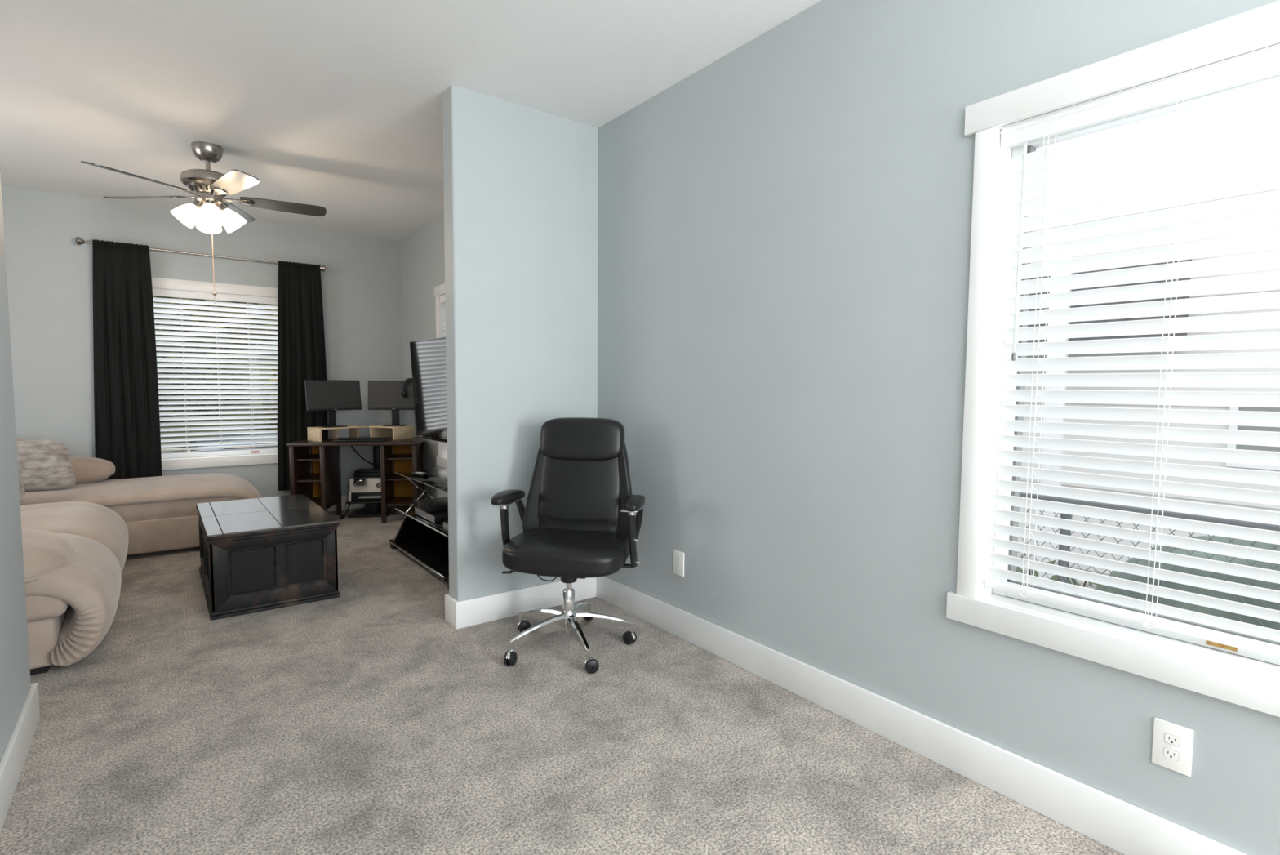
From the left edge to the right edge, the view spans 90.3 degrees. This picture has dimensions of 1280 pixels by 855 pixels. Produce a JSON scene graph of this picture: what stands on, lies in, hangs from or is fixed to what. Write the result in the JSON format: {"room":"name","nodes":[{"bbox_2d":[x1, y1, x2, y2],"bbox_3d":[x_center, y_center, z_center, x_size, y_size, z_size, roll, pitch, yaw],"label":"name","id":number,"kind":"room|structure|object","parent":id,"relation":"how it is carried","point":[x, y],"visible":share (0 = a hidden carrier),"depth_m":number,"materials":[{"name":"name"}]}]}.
{"room":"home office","nodes":[
{"label":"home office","id":0,"kind":"room"},
{"bbox_2d":[0,168,31,761],"bbox_3d":[-0.514,-0.096,-0.114,0.134,2.743,5.951,-3,5,-37],"label":"wall","id":1,"kind":"structure","parent":0,"point":[15,668],"depth_m":2.16,"materials":[{"name":"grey paint"}]},
{"bbox_2d":[0,682,39,833],"bbox_3d":[-1.267,1.228,-0.487,1.908,0.142,5.817,-3,5,-37],"label":"baseboard","id":2,"kind":"structure","parent":1,"relation":"attached to","point":[15,753],"depth_m":2.04,"materials":[{"name":"white paint"}]},
{"bbox_2d":[1,186,404,497],"bbox_3d":[-4.338,-0.490,5.388,4.528,2.743,0.150,-3,5,-37],"label":"wall","id":3,"kind":"structure","parent":0,"point":[50,276],"depth_m":5.39,"materials":[{"name":"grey paint"}]},
{"bbox_2d":[75,236,325,271],"bbox_3d":[-3.750,-1.500,5.583,1.798,0.078,0.134,-3,5,-37],"label":"curtain rod","id":4,"kind":"object","parent":3,"relation":"attached to","point":[79,241],"visible":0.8,"depth_m":5.48,"materials":[{"name":"silver metal"}]},
{"bbox_2d":[92,239,162,479],"bbox_3d":[-4.241,-0.459,5.239,0.434,2.102,0.074,-3,5,-37],"label":"curtain","id":5,"kind":"object","parent":4,"relation":"hanging from","point":[127,435],"visible":0.94,"depth_m":5.24,"materials":[{"name":"black fabric"}]},
{"bbox_2d":[277,260,328,490],"bbox_3d":[-3.208,-0.476,6.052,0.450,2.143,0.096,-3,5,-37],"label":"curtain","id":6,"kind":"object","parent":4,"relation":"hanging from","point":[301,349],"visible":0.82,"depth_m":6.01,"materials":[{"name":"black fabric"}]},
{"bbox_2d":[151,277,278,470],"bbox_3d":[-3.812,-0.471,5.774,1.378,1.640,0.175,-3,5,-37],"label":"window","id":7,"kind":"structure","parent":3,"relation":"in","point":[242,456],"depth_m":5.72,"materials":[{"name":"white paint"}]},
{"bbox_2d":[152,288,277,451],"bbox_3d":[-3.791,-0.501,5.745,1.178,1.392,0.066,-3,5,-37],"label":"window blind","id":8,"kind":"object","parent":7,"relation":"attached to","point":[158,292],"visible":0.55,"depth_m":5.72,"materials":[{"name":"white plastic"}]},
{"bbox_2d":[326,494,365,511],"bbox_3d":[-4.236,0.810,5.454,4.378,0.142,0.016,-3,5,-37],"label":"baseboard","id":9,"kind":"structure","parent":3,"relation":"attached to","point":[343,497],"depth_m":6.41,"materials":[{"name":"white paint"}]},
{"bbox_2d":[0,0,821,240],"bbox_3d":[-1.365,-1.645,1.521,4.678,0.120,9.756,-3,5,-37],"label":"ceiling","id":10,"kind":"structure","parent":0,"point":[334,105],"depth_m":3.10,"materials":[{"name":"white paint"}]},
{"bbox_2d":[80,141,326,303],"bbox_3d":[-2.671,-1.273,4.025,1.251,0.975,1.275,-3,5,-37],"label":"ceiling fan","id":11,"kind":"object","parent":10,"relation":"hanging from","point":[209,188],"visible":1,"depth_m":3.94,"materials":[{"name":"silver metal"}]},
{"bbox_2d":[442,84,597,600],"bbox_3d":[-0.636,-0.341,3.546,0.864,2.743,0.134,-3,5,-37],"label":"wall partition","id":12,"kind":"structure","parent":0,"point":[520,182],"depth_m":3.40,"materials":[{"name":"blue paint"}]},
{"bbox_2d":[444,577,595,629],"bbox_3d":[-0.651,0.956,3.628,0.880,0.142,0.167,-3,5,-37],"label":"baseboard","id":13,"kind":"structure","parent":12,"relation":"attached to","point":[479,610],"depth_m":3.48,"materials":[{"name":"white paint"}]},
{"bbox_2d":[0,505,1124,854],"bbox_3d":[-1.384,1.201,1.712,4.678,0.100,9.756,-3,5,-37],"label":"floor","id":14,"kind":"structure","parent":0,"point":[361,721],"depth_m":2.22,"materials":[{"name":"grey carpet"}]},
{"bbox_2d":[16,437,262,675],"bbox_3d":[-3.559,0.563,3.799,2.477,0.868,3.136,-3,5,-37],"label":"sectional sofa","id":15,"kind":"object","parent":14,"relation":"on","point":[77,540],"visible":0.82,"depth_m":3.62,"materials":[{"name":"beige fabric"}]},
{"bbox_2d":[17,463,26,502],"bbox_3d":[-4.082,0.337,3.967,0.360,0.297,0.195,-3,5,-44],"label":"throw pillow","id":16,"kind":"object","parent":15,"relation":"on","point":[22,492],"visible":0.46,"depth_m":4.05,"materials":[{"name":"grey fabric"}]},
{"bbox_2d":[16,437,70,454],"bbox_3d":[-4.719,0.273,4.637,0.860,0.415,0.275,-3,5,-37],"label":"cushion","id":17,"kind":"object","parent":15,"relation":"on","point":[17,439],"depth_m":4.69,"materials":[{"name":"grey fabric"}]},
{"bbox_2d":[16,439,75,490],"bbox_3d":[-4.312,0.269,4.480,0.511,0.356,0.205,-2,5,-33],"label":"throw pillow","id":18,"kind":"object","parent":15,"relation":"on","point":[43,464],"visible":0.77,"depth_m":4.48,"materials":[{"name":"grey fabric"}]},
{"bbox_2d":[21,527,71,584],"bbox_3d":[-2.989,0.572,2.644,0.930,0.224,0.596,-3,5,-37],"label":"pillow","id":19,"kind":"object","parent":15,"relation":"on","point":[46,555],"depth_m":2.78,"materials":[{"name":"beige fabric"}]},
{"bbox_2d":[25,533,121,666],"bbox_3d":[-3.136,0.817,2.837,1.272,0.493,0.953,-3,5,-37],"label":"armrest","id":20,"kind":"object","parent":15,"relation":"on","point":[73,592],"depth_m":2.79,"materials":[{"name":"beige fabric"}]},
{"bbox_2d":[20,501,128,572],"bbox_3d":[-3.754,0.758,3.652,1.274,0.497,1.152,-3,5,-37],"label":"seat cushion","id":21,"kind":"object","parent":15,"relation":"on","point":[94,520],"depth_m":3.75,"materials":[{"name":"beige fabric"}]},
{"bbox_2d":[70,456,115,484],"bbox_3d":[-4.378,0.333,4.803,0.650,0.216,0.309,-3,5,-37],"label":"bolster cushion","id":22,"kind":"object","parent":15,"relation":"on","point":[86,470],"depth_m":4.82,"materials":[{"name":"beige fabric"}]},
{"bbox_2d":[20,472,262,506],"bbox_3d":[-4.067,0.602,4.762,2.127,0.348,0.996,-3,5,-37],"label":"cushion","id":23,"kind":"object","parent":15,"relation":"on","point":[181,490],"depth_m":4.71,"materials":[{"name":"beige fabric"}]},
{"bbox_2d":[195,493,340,620],"bbox_3d":[-2.375,0.758,4.026,0.648,0.460,1.126,-3,5,-37],"label":"trunk coffee table","id":24,"kind":"object","parent":14,"relation":"on","point":[264,553],"visible":1,"depth_m":3.63,"materials":[{"name":"black wood"}]},
{"bbox_2d":[339,503,351,518],"bbox_3d":[-2.839,0.790,6.120,0.056,0.099,0.397,-1,4,-14],"label":"power cable","id":25,"kind":"object","parent":14,"relation":"on","point":[343,516],"visible":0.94,"depth_m":6.07,"materials":[{"name":"black plastic"}]},
{"bbox_2d":[344,486,349,512],"bbox_3d":[-2.854,0.701,6.224,0.032,0.253,0.176,0,4,-7],"label":"power cable","id":26,"kind":"object","parent":14,"relation":"on","point":[348,486],"visible":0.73,"depth_m":6.15,"materials":[{"name":"grey plastic"}]},
{"bbox_2d":[285,435,425,523],"bbox_3d":[-2.629,0.478,6.106,1.115,0.738,0.829,0,4,-10],"label":"desk","id":27,"kind":"object","parent":14,"relation":"on","point":[314,465],"visible":0.74,"depth_m":5.90,"materials":[{"name":"brown laminate"}]},
{"bbox_2d":[295,453,319,461],"bbox_3d":[-2.993,0.276,5.891,0.235,0.016,0.449,0,4,-10],"label":"shelf","id":28,"kind":"object","parent":27,"relation":"attached to","point":[301,457],"depth_m":5.78,"materials":[{"name":"brown laminate"}]},
{"bbox_2d":[295,473,320,482],"bbox_3d":[-2.995,0.466,5.903,0.235,0.016,0.449,0,4,-10],"label":"shelf","id":29,"kind":"object","parent":27,"relation":"attached to","point":[304,477],"depth_m":5.78,"materials":[{"name":"brown laminate"}]},
{"bbox_2d":[333,436,386,441],"bbox_3d":[-2.570,0.109,5.858,0.430,0.027,0.130,0,4,-10],"label":"keyboard","id":30,"kind":"object","parent":27,"relation":"on","point":[338,439],"visible":1,"depth_m":5.81,"materials":[{"name":"black plastic"}]},
{"bbox_2d":[306,424,414,441],"bbox_3d":[-2.664,0.048,6.107,0.938,0.120,0.440,-1,4,-23],"label":"monitor stand","id":31,"kind":"object","parent":27,"relation":"on","point":[314,433],"visible":0.84,"depth_m":6.10,"materials":[{"name":"brown wood"}]},
{"bbox_2d":[304,379,361,427],"bbox_3d":[-2.883,-0.225,5.971,0.160,0.438,0.495,4,5,42],"label":"computer monitor","id":32,"kind":"object","parent":31,"relation":"on","point":[331,396],"visible":1,"depth_m":5.93,"materials":[{"name":"black plastic"}]},
{"bbox_2d":[306,424,368,429],"bbox_3d":[-2.857,-0.002,6.024,0.255,0.012,0.455,3,5,39],"label":"shelf","id":33,"kind":"object","parent":31,"relation":"attached to","point":[351,427],"depth_m":5.93,"materials":[{"name":"brown wood"}]},
{"bbox_2d":[368,424,413,428],"bbox_3d":[-2.417,-0.010,6.192,0.315,0.012,0.272,2,4,22],"label":"shelf","id":34,"kind":"object","parent":31,"relation":"attached to","point":[373,426],"depth_m":6.12,"materials":[{"name":"brown wood"}]},
{"bbox_2d":[368,380,414,426],"bbox_3d":[-2.383,-0.236,6.188,0.470,0.438,0.160,0,4,-11],"label":"computer monitor","id":35,"kind":"object","parent":31,"relation":"on","point":[382,394],"visible":0.88,"depth_m":6.13,"materials":[{"name":"black plastic"}]},
{"bbox_2d":[400,377,412,397],"bbox_3d":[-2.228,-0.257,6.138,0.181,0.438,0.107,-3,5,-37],"label":"headset","id":36,"kind":"object","parent":35,"relation":"hanging from","point":[403,393],"visible":0.67,"depth_m":6.12,"materials":[{"name":"black plastic"}]},
{"bbox_2d":[402,390,406,397],"bbox_3d":[-2.268,-0.323,6.129,0.034,0.067,0.068,0,4,-10],"label":"ear cup","id":37,"kind":"object","parent":36,"relation":"on","point":[404,392],"depth_m":6.11,"materials":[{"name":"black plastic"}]},
{"bbox_2d":[351,445,378,466],"bbox_3d":[-2.730,0.260,6.287,0.274,0.259,0.032,-1,4,-21],"label":"power cable","id":38,"kind":"object","parent":27,"relation":"hanging from","point":[356,451],"visible":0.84,"depth_m":6.28,"materials":[{"name":"black plastic"}]},
{"bbox_2d":[385,453,412,459],"bbox_3d":[-2.225,0.275,5.985,0.260,0.016,0.369,0,4,-10],"label":"shelf","id":39,"kind":"object","parent":27,"relation":"attached to","point":[388,456],"depth_m":5.90,"materials":[{"name":"brown laminate"}]},
{"bbox_2d":[386,473,413,480],"bbox_3d":[-2.227,0.464,5.997,0.260,0.016,0.369,0,4,-10],"label":"shelf","id":40,"kind":"object","parent":27,"relation":"attached to","point":[389,477],"depth_m":5.86,"materials":[{"name":"brown laminate"}]},
{"bbox_2d":[346,500,390,517],"bbox_3d":[-2.608,0.769,6.170,0.375,0.150,0.300,0,4,-10],"label":"stand","id":41,"kind":"object","parent":14,"relation":"on","point":[372,509],"visible":0.56,"depth_m":6.09,"materials":[{"name":"black plastic"}]},
{"bbox_2d":[346,500,381,503],"bbox_3d":[-2.608,0.702,6.166,0.375,0.015,0.300,0,4,-10],"label":"shelf","id":42,"kind":"object","parent":41,"relation":"attached to","point":[367,501],"depth_m":6.02,"materials":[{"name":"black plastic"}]},
{"bbox_2d":[348,467,381,501],"bbox_3d":[-2.601,0.552,6.155,0.357,0.285,0.305,0,4,-10],"label":"printer","id":43,"kind":"object","parent":41,"relation":"on","point":[365,485],"visible":0.81,"depth_m":6.06,"materials":[{"name":"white plastic"}]},
{"bbox_2d":[358,495,381,498],"bbox_3d":[-2.537,0.659,6.051,0.245,0.017,0.065,0,4,-10],"label":"tray","id":44,"kind":"object","parent":43,"relation":"on","point":[359,496],"depth_m":6.03,"materials":[{"name":"grey plastic"}]},
{"bbox_2d":[388,468,448,588],"bbox_3d":[-1.307,0.290,4.470,0.507,1.350,1.450,-3,5,-37],"label":"tv stand","id":45,"kind":"object","parent":14,"relation":"on","point":[422,540],"visible":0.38,"depth_m":4.66,"materials":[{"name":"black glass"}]},
{"bbox_2d":[410,471,427,475],"bbox_3d":[-1.603,0.336,4.620,0.140,0.019,0.044,3,5,33],"label":"remote control","id":46,"kind":"object","parent":45,"relation":"on","point":[420,473],"visible":1,"depth_m":4.59,"materials":[{"name":"black plastic"}]},
{"bbox_2d":[391,533,448,579],"bbox_3d":[-1.351,0.906,4.569,0.500,0.017,1.310,-3,5,-37],"label":"shelf","id":47,"kind":"object","parent":45,"relation":"attached to","point":[431,551],"depth_m":4.64,"materials":[{"name":"black glass"}]},
{"bbox_2d":[395,468,448,493],"bbox_3d":[-1.265,0.367,4.388,0.445,0.008,1.260,-3,5,-37],"label":"shelf","id":48,"kind":"object","parent":45,"relation":"attached to","point":[436,478],"depth_m":4.48,"materials":[{"name":"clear glass"}]},
{"bbox_2d":[397,506,448,534],"bbox_3d":[-1.257,0.640,4.439,0.490,0.012,1.300,-3,5,-37],"label":"shelf","id":49,"kind":"object","parent":45,"relation":"attached to","point":[406,510],"depth_m":4.42,"materials":[{"name":"clear glass"}]},
{"bbox_2d":[409,336,447,443],"bbox_3d":[-1.325,-0.256,4.404,0.127,0.726,1.250,-3,5,-37],"label":"television","id":50,"kind":"object","parent":45,"relation":"attached to","point":[428,357],"visible":0.52,"depth_m":4.58,"materials":[{"name":"black plastic"}]},
{"bbox_2d":[414,506,448,524],"bbox_3d":[-1.383,0.602,4.485,0.272,0.056,0.410,-3,5,-37],"label":"game console","id":51,"kind":"object","parent":45,"relation":"on","point":[436,517],"visible":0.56,"depth_m":4.31,"materials":[{"name":"black plastic"}]},
{"bbox_2d":[428,521,448,533],"bbox_3d":[-1.266,0.645,4.131,0.083,0.016,0.420,-3,5,-37],"label":"power cable","id":52,"kind":"object","parent":45,"relation":"on","point":[439,524],"visible":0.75,"depth_m":4.14,"materials":[{"name":"black plastic"}]},
{"bbox_2d":[443,520,448,531],"bbox_3d":[-1.162,0.632,4.070,0.142,0.055,0.160,-3,5,-37],"label":"cable box","id":53,"kind":"object","parent":45,"relation":"on","point":[445,522],"visible":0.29,"depth_m":4.06,"materials":[{"name":"black plastic"}]},
{"bbox_2d":[490,417,645,673],"bbox_3d":[-0.341,0.513,3.087,0.748,1.103,0.637,1,4,12],"label":"office chair","id":54,"kind":"object","parent":14,"relation":"on","point":[581,517],"visible":1,"depth_m":3.16,"materials":[{"name":"black leather"}]},
{"bbox_2d":[506,649,514,658],"bbox_3d":[-0.587,1.028,2.886,0.015,0.051,0.068,1,4,15],"label":"hood","id":55,"kind":"object","parent":54,"relation":"attached to","point":[509,654],"depth_m":2.87,"materials":[{"name":"silver metal"}]},
{"bbox_2d":[517,618,530,627],"bbox_3d":[-0.596,1.003,3.268,0.068,0.051,0.015,-1,4,-23],"label":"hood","id":56,"kind":"object","parent":54,"relation":"attached to","point":[523,623],"depth_m":3.25,"materials":[{"name":"silver metal"}]},
{"bbox_2d":[583,657,598,666],"bbox_3d":[-0.216,1.035,2.818,0.068,0.051,0.015,-1,4,-17],"label":"hood","id":57,"kind":"object","parent":54,"relation":"attached to","point":[589,661],"depth_m":2.80,"materials":[{"name":"silver metal"}]},
{"bbox_2d":[625,630,635,639],"bbox_3d":[-0.050,1.016,3.132,0.068,0.051,0.015,4,5,41],"label":"hood","id":58,"kind":"object","parent":54,"relation":"attached to","point":[629,634],"depth_m":3.11,"materials":[{"name":"silver metal"}]},
{"bbox_2d":[400,0,1279,854],"bbox_3d":[0.429,-0.297,2.983,0.150,2.743,9.756,-3,5,-37],"label":"wall","id":59,"kind":"structure","parent":0,"point":[784,226],"depth_m":2.40,"materials":[{"name":"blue paint"}]},
{"bbox_2d":[434,283,447,468],"bbox_3d":[-1.457,-0.433,5.443,0.175,1.640,1.208,-3,5,-37],"label":"window","id":60,"kind":"structure","parent":59,"relation":"in","point":[439,291],"depth_m":5.78,"materials":[{"name":"white paint"}]},
{"bbox_2d":[440,294,447,449],"bbox_3d":[-1.483,-0.463,5.421,0.066,1.392,1.008,-3,5,-37],"label":"window blind","id":61,"kind":"object","parent":60,"relation":"attached to","point":[442,297],"visible":0.05,"depth_m":5.75,"materials":[{"name":"white plastic"}]},
{"bbox_2d":[673,549,684,577],"bbox_3d":[0.195,0.686,3.218,0.008,0.124,0.082,-3,5,-37],"label":"wall outlet","id":62,"kind":"object","parent":59,"relation":"attached to","point":[678,557],"visible":1,"depth_m":3.21,"materials":[{"name":"white plastic"}]},
{"bbox_2d":[595,576,1247,854],"bbox_3d":[1.478,1.110,1.543,0.016,0.142,5.738,-3,5,-37],"label":"baseboard","id":63,"kind":"structure","parent":59,"relation":"attached to","point":[1126,828],"depth_m":2.12,"materials":[{"name":"white paint"}]},
{"bbox_2d":[946,0,1279,716],"bbox_3d":[1.604,-0.143,1.421,0.175,1.640,1.723,-3,5,-37],"label":"window","id":64,"kind":"structure","parent":59,"relation":"in","point":[1247,678],"depth_m":1.86,"materials":[{"name":"white paint"}]},
{"bbox_2d":[985,45,1279,657],"bbox_3d":[1.577,-0.157,1.400,0.066,1.424,1.519,-3,5,-37],"label":"window blind","id":65,"kind":"object","parent":64,"relation":"attached to","point":[1250,124],"visible":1,"depth_m":1.69,"materials":[{"name":"white plastic"}]},
{"bbox_2d":[1151,717,1193,776],"bbox_3d":[1.385,0.831,1.657,0.008,0.124,0.082,-3,5,-37],"label":"wall outlet","id":66,"kind":"object","parent":59,"relation":"attached to","point":[1172,743],"visible":1,"depth_m":1.65,"materials":[{"name":"white plastic"}]},
{"bbox_2d":[1164,747,1178,760],"bbox_3d":[1.382,0.850,1.657,0.003,0.024,0.030,-3,5,-37],"label":"receptacle","id":67,"kind":"object","parent":66,"relation":"attached to","point":[1170,753],"depth_m":1.66,"materials":[{"name":"white plastic"}]},
{"bbox_2d":[1164,733,1179,746],"bbox_3d":[1.383,0.811,1.654,0.003,0.024,0.030,-3,5,-37],"label":"receptacle","id":68,"kind":"object","parent":66,"relation":"attached to","point":[1171,739],"depth_m":1.65,"materials":[{"name":"white plastic"}]},
{"label":"outside","id":69,"kind":"structure","parent":0,"visible":0},
{"bbox_3d":[16.832,1.451,12.912,37.700,0.050,60.000,-3,5,-37],"label":"ground","id":70,"kind":"structure","parent":69,"visible":0},
{"bbox_2d":[1016,552,1102,587],"bbox_3d":[2.515,1.341,3.856,0.392,1.188,0.658,-3,5,-37],"label":"leafy weed","id":71,"kind":"object","parent":70,"relation":"on","point":[1054,577],"visible":0.02,"depth_m":3.81,"materials":[{"name":"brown plant"}]},
{"bbox_2d":[1016,492,1279,628],"bbox_3d":[2.748,1.196,3.104,0.079,1.580,9.757,-3,5,-37],"label":"fence","id":72,"kind":"object","parent":70,"relation":"on","point":[1138,509],"visible":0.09,"depth_m":3.25,"materials":[{"name":"silver metal"}]},
{"bbox_2d":[1017,148,1279,589],"bbox_3d":[7.472,-0.348,6.290,4.480,4.300,17.000,-3,5,-37],"label":"house","id":73,"kind":"structure","parent":70,"relation":"on","point":[1258,467],"depth_m":6.41,"materials":[{"name":"white"}]},
{"bbox_2d":[1095,535,1279,630],"bbox_3d":[3.458,1.302,3.795,0.800,1.476,1.240,-3,5,-37],"label":"heap","id":74,"kind":"object","parent":70,"relation":"on","point":[1228,615],"visible":0.16,"depth_m":3.59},
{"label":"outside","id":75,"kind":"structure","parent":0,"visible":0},
{"bbox_2d":[154,298,277,452],"bbox_3d":[-9.236,-1.746,17.390,38.400,5.821,12.000,-3,5,-37],"label":"bank","id":76,"kind":"object","parent":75,"point":[240,404],"visible":0.01,"depth_m":13.52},
{"bbox_2d":[153,297,245,422],"bbox_3d":[-9.915,-1.017,13.039,3.176,3.255,2.356,-3,5,-37],"label":"tree","id":77,"kind":"object","parent":76,"relation":"on","point":[164,367],"visible":0.12,"depth_m":12.92,"materials":[{"name":"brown plant"}]},
{"bbox_2d":[152,295,277,345],"bbox_3d":[-10.819,-3.616,16.950,3.779,3.856,2.818,-3,5,-37],"label":"tree","id":78,"kind":"object","parent":76,"relation":"on","point":[153,295],"visible":0.05,"depth_m":16.41,"materials":[{"name":"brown plant"}]},
{"bbox_2d":[261,368,277,429],"bbox_3d":[-6.614,-0.643,13.820,2.820,3.153,2.107,-3,5,-37],"label":"tree","id":79,"kind":"object","parent":76,"relation":"on","point":[272,369],"visible":0.02,"depth_m":13.02,"materials":[{"name":"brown plant"}]},
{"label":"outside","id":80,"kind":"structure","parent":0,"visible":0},
{"bbox_3d":[-13.322,0.414,25.890,70.000,0.080,42.800,-3,5,-37],"label":"ground","id":81,"kind":"structure","parent":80,"visible":0},
{"bbox_2d":[173,432,277,451],"bbox_3d":[-5.622,0.832,9.124,4.400,1.430,2.160,-3,5,-37],"label":"parked car","id":82,"kind":"object","parent":81,"relation":"on","point":[263,433],"visible":0.02,"depth_m":8.61,"materials":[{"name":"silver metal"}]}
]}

